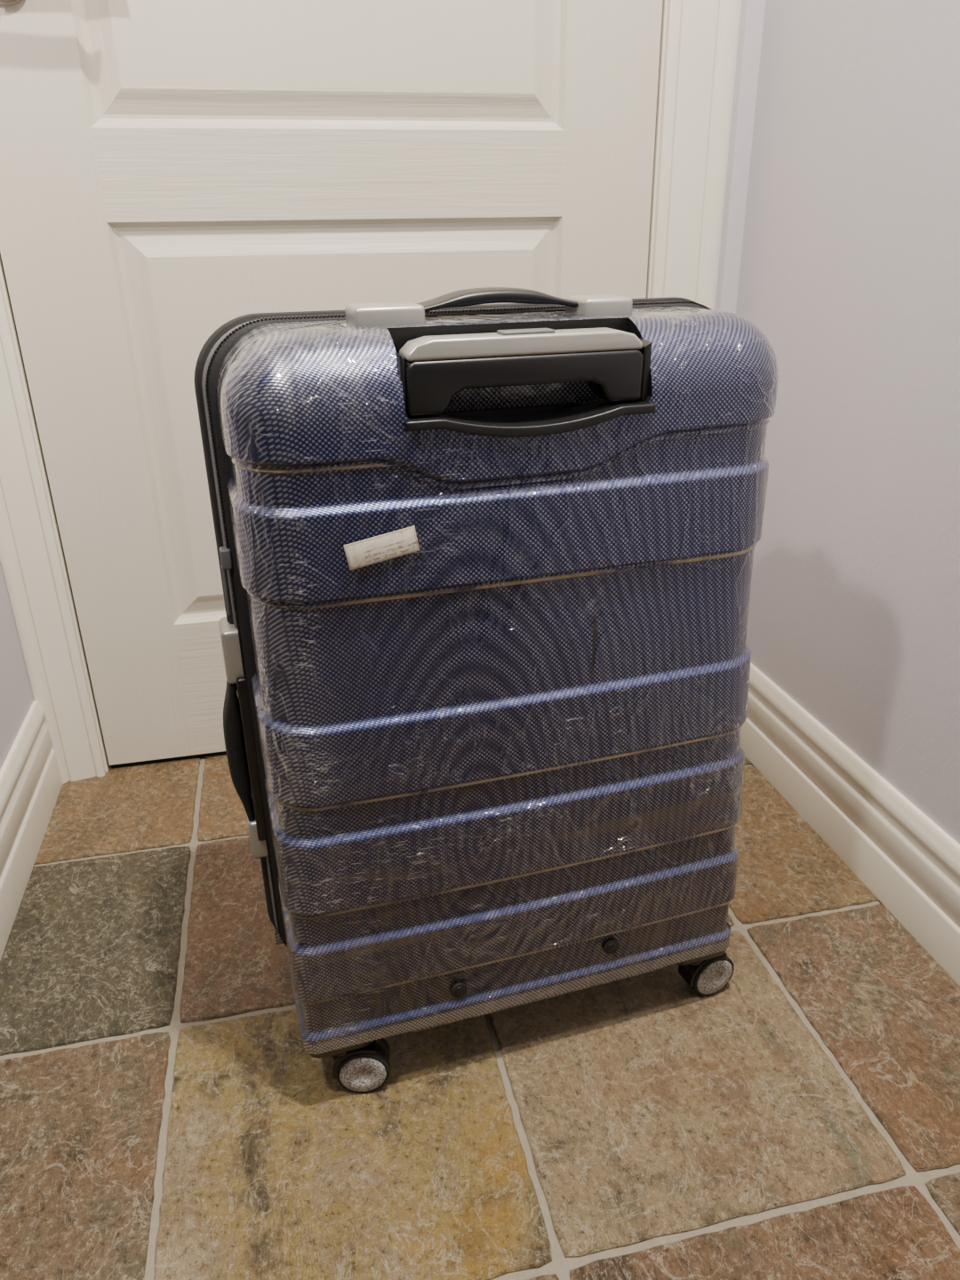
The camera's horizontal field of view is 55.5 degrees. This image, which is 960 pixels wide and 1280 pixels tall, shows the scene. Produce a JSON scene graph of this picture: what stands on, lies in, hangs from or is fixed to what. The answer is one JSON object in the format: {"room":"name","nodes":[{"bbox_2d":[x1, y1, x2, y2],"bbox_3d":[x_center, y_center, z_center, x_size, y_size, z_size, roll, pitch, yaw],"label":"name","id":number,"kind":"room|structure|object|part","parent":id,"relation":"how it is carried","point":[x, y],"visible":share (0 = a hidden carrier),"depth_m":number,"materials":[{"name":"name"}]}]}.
{"room":"home hallway","nodes":[
{"label":"home hallway","id":0,"kind":"room"},
{"bbox_2d":[0,560,34,770],"bbox_3d":[-0.694,-0.809,0.771,0.100,2.420,0.601,-6,25,-11],"label":"wall","id":1,"kind":"structure","parent":0,"point":[16,694],"depth_m":1.27,"materials":[{"name":"grey paint"}]},
{"bbox_2d":[0,700,62,959],"bbox_3d":[-0.608,0.249,1.185,0.013,0.148,0.459,-6,25,-11],"label":"baseboard","id":2,"kind":"structure","parent":1,"relation":"attached to","point":[30,778],"depth_m":1.23,"materials":[{"name":"white paint"}]},
{"bbox_2d":[0,754,959,1279],"bbox_3d":[-0.613,0.885,0.016,2.958,0.050,3.333,-6,25,-11],"label":"floor","id":3,"kind":"structure","parent":0,"point":[165,1114],"depth_m":0.90,"materials":[{"name":"tile"}]},
{"bbox_2d":[193,287,778,1092],"bbox_3d":[0.005,0.046,0.899,0.503,0.737,0.270,-8,25,-15],"label":"rolling suitcase","id":4,"kind":"object","parent":3,"relation":"on","point":[486,569],"visible":1,"depth_m":0.74,"materials":[{"name":"blue plastic"}]},
{"bbox_3d":[-0.218,-0.043,0.782,0.003,0.045,0.008,-8,25,-15],"label":"zip pull","id":5,"kind":"part","parent":4,"relation":"part of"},
{"bbox_3d":[-0.221,0.008,0.832,0.027,0.053,0.040,-8,25,-15],"label":"handle mount","id":6,"kind":"part","parent":4,"relation":"part of","materials":[{"name":"silver metal"}]},
{"bbox_3d":[-0.218,0.189,0.913,0.027,0.044,0.040,-8,25,-15],"label":"handle mount","id":7,"kind":"part","parent":4,"relation":"part of","materials":[{"name":"silver metal"}]},
{"bbox_3d":[-0.073,-0.247,0.700,0.054,0.020,0.046,-8,25,-15],"label":"handle mount","id":8,"kind":"part","parent":4,"relation":"part of","materials":[{"name":"silver metal"}]},
{"bbox_3d":[0.097,-0.271,0.748,0.042,0.020,0.046,-8,25,-15],"label":"handle mount","id":9,"kind":"part","parent":4,"relation":"part of","materials":[{"name":"silver metal"}]},
{"bbox_2d":[714,0,765,314],"bbox_3d":[-0.166,-0.965,1.099,1.090,2.420,0.122,-6,25,-11],"label":"wall","id":10,"kind":"structure","parent":0,"point":[752,12],"depth_m":1.28,"materials":[{"name":"grey paint"}]},
{"bbox_2d":[0,0,662,765],"bbox_3d":[-0.179,-0.762,1.104,0.864,2.025,0.100,-6,25,-11],"label":"door","id":11,"kind":"structure","parent":10,"relation":"in","point":[172,172],"depth_m":1.20,"materials":[{"name":"paint"}]},
{"bbox_2d":[0,0,21,5],"bbox_3d":[-0.543,-0.755,1.030,0.062,0.062,0.008,-6,25,-11],"label":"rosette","id":12,"kind":"object","parent":11,"relation":"attached to","point":[2,2],"visible":1,"depth_m":1.04,"materials":[{"name":"silver metal"}]},
{"bbox_2d":[111,751,226,767],"bbox_3d":[-0.172,0.151,1.552,0.862,0.012,0.024,-6,25,-11],"label":"gap","id":13,"kind":"object","parent":11,"relation":"attached to","point":[222,752],"depth_m":1.48,"materials":[{"name":"black"}]},
{"bbox_3d":[-0.185,-0.874,1.076,0.602,0.476,0.011,-6,25,-11],"label":"panel","id":14,"kind":"part","parent":11,"relation":"part of","materials":[{"name":"paint"}]},
{"bbox_3d":[-0.176,-0.309,1.331,0.602,0.555,0.011,-6,25,-11],"label":"panel","id":15,"kind":"part","parent":11,"relation":"part of","materials":[{"name":"paint"}]},
{"bbox_2d":[0,0,741,783],"bbox_3d":[-0.182,-0.825,1.141,1.046,2.130,0.132,-6,25,-11],"label":"trim","id":16,"kind":"structure","parent":10,"relation":"attached to","point":[699,47],"depth_m":1.27,"materials":[{"name":"white paint"}]},
{"bbox_2d":[736,0,959,844],"bbox_3d":[0.735,-0.440,-0.095,0.100,2.420,3.061,-6,25,-11],"label":"wall","id":17,"kind":"structure","parent":0,"point":[850,268],"depth_m":1.10,"materials":[{"name":"grey paint"}]},
{"bbox_2d":[740,662,959,986],"bbox_3d":[0.711,0.629,0.298,0.013,0.148,2.919,-6,25,-11],"label":"baseboard","id":18,"kind":"structure","parent":17,"relation":"attached to","point":[911,865],"depth_m":1.17,"materials":[{"name":"white paint"}]}
]}

